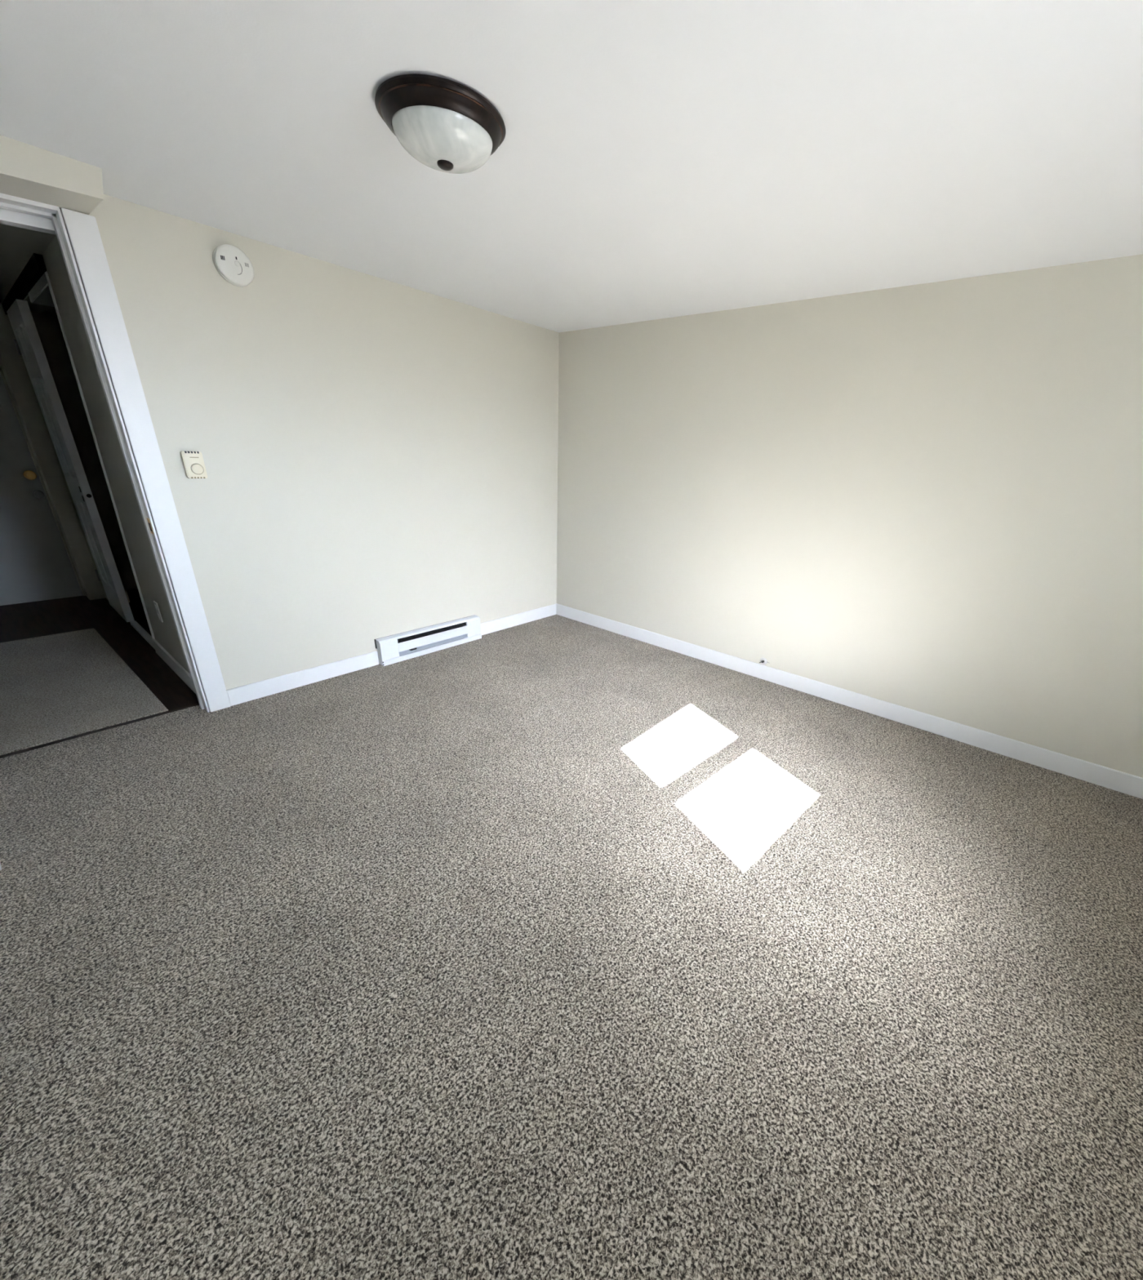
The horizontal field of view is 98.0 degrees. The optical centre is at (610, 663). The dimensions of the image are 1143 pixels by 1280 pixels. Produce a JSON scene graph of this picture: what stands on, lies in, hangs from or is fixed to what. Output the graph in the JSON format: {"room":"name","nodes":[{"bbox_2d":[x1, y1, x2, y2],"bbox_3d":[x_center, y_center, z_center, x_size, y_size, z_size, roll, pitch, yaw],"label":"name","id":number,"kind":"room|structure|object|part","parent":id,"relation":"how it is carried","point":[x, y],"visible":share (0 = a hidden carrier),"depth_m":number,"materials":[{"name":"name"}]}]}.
{"room":"empty bedroom","nodes":[
{"label":"empty bedroom","id":0,"kind":"room"},
{"bbox_2d":[0,223,56,312],"bbox_3d":[-3.390,-2.152,2.516,3.035,0.128,3.100,20,28,34],"label":"ceiling","id":1,"kind":"structure","parent":0,"point":[18,245],"depth_m":2.40,"materials":[{"name":"grey paint"}]},
{"bbox_2d":[1,253,46,314],"bbox_3d":[-3.571,-2.268,3.015,1.925,0.064,0.057,20,28,34],"label":"beam","id":2,"kind":"structure","parent":1,"relation":"attached to","point":[35,267],"depth_m":2.75,"materials":[{"name":"black"}]},
{"bbox_2d":[0,302,137,595],"bbox_3d":[-4.584,-1.559,3.767,0.100,2.310,3.100,20,28,34],"label":"wall","id":3,"kind":"structure","parent":0,"point":[51,318],"depth_m":3.98,"materials":[{"name":"grey paint"}]},
{"bbox_2d":[0,373,82,605],"bbox_3d":[-4.763,-1.365,3.541,0.167,2.110,1.040,20,28,34],"label":"door","id":4,"kind":"structure","parent":3,"relation":"in","point":[35,564],"depth_m":3.90,"materials":[{"name":"grey paint"}]},
{"bbox_3d":[-4.474,-1.320,3.877,0.072,0.062,0.062,20,28,34],"label":"knob","id":5,"kind":"part","parent":4,"relation":"part of","materials":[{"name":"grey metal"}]},
{"bbox_2d":[22,235,189,672],"bbox_3d":[-3.208,-1.219,3.140,2.935,2.310,0.159,20,28,34],"label":"wall","id":6,"kind":"structure","parent":0,"point":[146,570],"depth_m":2.70,"materials":[{"name":"grey paint"}]},
{"bbox_2d":[0,306,105,599],"bbox_3d":[-4.357,-1.521,3.842,0.190,2.074,0.098,20,28,34],"label":"door frame","id":7,"kind":"structure","parent":6,"relation":"attached to","point":[11,364],"depth_m":3.77,"materials":[{"name":"grey paint"}]},
{"bbox_2d":[6,298,134,622],"bbox_3d":[-3.773,-1.312,3.479,0.642,1.990,0.058,20,28,34],"label":"door","id":8,"kind":"structure","parent":6,"relation":"in","point":[20,315],"depth_m":3.33,"materials":[{"name":"white wood"}]},
{"bbox_2d":[27,271,155,639],"bbox_3d":[-3.163,-1.139,3.122,0.780,2.050,0.163,20,28,34],"label":"door frame","id":9,"kind":"structure","parent":6,"relation":"attached to","point":[46,273],"depth_m":2.78,"materials":[{"name":"white"}]},
{"bbox_2d":[153,600,163,622],"bbox_3d":[-2.593,-0.295,2.838,0.070,0.115,0.008,20,28,34],"label":"wall outlet","id":10,"kind":"object","parent":6,"relation":"attached to","point":[156,605],"visible":1,"depth_m":2.83,"materials":[{"name":"white plastic"}]},
{"bbox_2d":[151,638,195,693],"bbox_3d":[-2.572,0.030,2.940,1.020,0.099,0.014,20,28,34],"label":"baseboard","id":11,"kind":"structure","parent":6,"relation":"attached to","point":[180,670],"depth_m":2.95,"materials":[{"name":"white wood"}]},
{"bbox_2d":[59,194,559,711],"bbox_3d":[-1.837,-0.865,2.479,0.140,2.310,4.300,20,28,34],"label":"wall","id":12,"kind":"structure","parent":0,"point":[380,455],"depth_m":2.70,"materials":[{"name":"beige paint"}]},
{"bbox_2d":[0,192,231,712],"bbox_3d":[-2.300,-0.619,1.959,0.170,2.053,0.873,20,28,34],"label":"door frame","id":13,"kind":"structure","parent":12,"relation":"attached to","point":[82,229],"depth_m":2.06,"materials":[{"name":"white wood"}]},
{"bbox_3d":[-2.059,-0.614,2.216,0.036,0.068,0.003,20,28,34],"label":"strike plate","id":14,"kind":"part","parent":13,"relation":"part of","materials":[{"name":"gold metal"}]},
{"bbox_2d":[180,451,207,478],"bbox_3d":[-1.884,-0.897,2.242,0.034,0.114,0.073,20,28,34],"label":"thermostat","id":15,"kind":"object","parent":12,"relation":"attached to","point":[193,462],"visible":1,"depth_m":2.23,"materials":[{"name":"beige plastic"}]},
{"bbox_2d":[213,244,253,286],"bbox_3d":[-1.639,-1.733,2.159,0.038,0.144,0.144,20,28,34],"label":"smoke detector","id":16,"kind":"object","parent":12,"relation":"attached to","point":[231,263],"visible":1,"depth_m":2.15,"materials":[{"name":"white plastic"}]},
{"bbox_2d":[226,651,378,706],"bbox_3d":[-1.763,0.075,2.911,0.014,0.092,0.814,20,28,34],"label":"baseboard","id":17,"kind":"structure","parent":12,"relation":"attached to","point":[251,691],"depth_m":2.86,"materials":[{"name":"white wood"}]},
{"bbox_2d":[373,614,481,666],"bbox_3d":[-1.242,-0.170,3.457,0.066,0.170,0.778,20,28,34],"label":"baseboard heater","id":18,"kind":"object","parent":12,"relation":"attached to","point":[395,648],"visible":1,"depth_m":3.40,"materials":[{"name":"white metal"}]},
{"bbox_2d":[480,604,555,635],"bbox_3d":[-0.753,-0.363,4.080,0.014,0.096,0.848,20,28,34],"label":"baseboard","id":19,"kind":"structure","parent":12,"relation":"attached to","point":[500,624],"depth_m":4.05,"materials":[{"name":"white wood"}]},
{"bbox_2d":[0,589,1142,1279],"bbox_3d":[-1.383,0.346,2.539,7.525,0.080,4.300,20,28,34],"label":"floor","id":20,"kind":"structure","parent":0,"point":[555,947],"depth_m":1.34,"materials":[{"name":"carpet"}]},
{"bbox_2d":[0,627,168,755],"bbox_3d":[-3.424,0.182,2.577,1.797,0.012,1.378,20,28,34],"label":"rug","id":21,"kind":"object","parent":20,"relation":"on","point":[53,687],"visible":0.92,"depth_m":2.70,"materials":[{"name":"grey fabric"}]},
{"bbox_2d":[0,702,199,758],"bbox_3d":[-2.428,0.324,2.365,0.030,0.016,0.756,20,28,34],"label":"threshold","id":22,"kind":"object","parent":20,"relation":"on","point":[196,704],"visible":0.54,"depth_m":2.34,"materials":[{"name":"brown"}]},
{"bbox_2d":[129,620,155,649],"bbox_3d":[-3.264,-0.195,3.478,0.752,0.026,0.034,20,28,34],"label":"threshold","id":23,"kind":"object","parent":20,"relation":"on","point":[135,624],"visible":0.6,"depth_m":3.49,"materials":[{"name":"white wood"}]},
{"bbox_2d":[0,0,1142,332],"bbox_3d":[0.176,-1.344,1.030,4.350,0.100,3.620,20,28,34],"label":"ceiling","id":24,"kind":"structure","parent":0,"point":[655,159],"depth_m":1.34,"materials":[{"name":"white paint"}]},
{"bbox_2d":[0,134,103,213],"bbox_3d":[-2.184,-1.472,1.340,0.266,0.146,1.173,20,28,34],"label":"soffit","id":25,"kind":"structure","parent":24,"relation":"attached to","point":[27,171],"depth_m":1.61,"materials":[{"name":"beige paint"}]},
{"bbox_2d":[374,73,505,173],"bbox_3d":[-0.445,-1.388,1.322,0.325,0.108,0.325,20,28,34],"label":"ceiling light","id":26,"kind":"object","parent":24,"relation":"attached to","point":[444,124],"visible":1,"depth_m":1.24,"materials":[{"name":"white glass"}]},
{"bbox_2d":[556,253,1142,777],"bbox_3d":[1.266,-0.850,2.853,4.540,2.310,0.140,20,28,34],"label":"wall","id":27,"kind":"structure","parent":0,"point":[926,498],"depth_m":2.58,"materials":[{"name":"beige paint"}]},
{"bbox_2d":[759,657,769,664],"bbox_3d":[1.014,-0.007,3.273,0.067,0.050,0.024,20,28,34],"label":"stub","id":28,"kind":"object","parent":27,"relation":"attached to","point":[762,660],"visible":1,"depth_m":3.28,"materials":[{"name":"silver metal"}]},
{"bbox_2d":[555,603,1142,799],"bbox_3d":[1.131,0.103,3.220,4.170,0.098,0.014,20,28,34],"label":"baseboard","id":29,"kind":"structure","parent":27,"relation":"attached to","point":[1104,776],"depth_m":2.85,"materials":[{"name":"white wood"}]}
]}

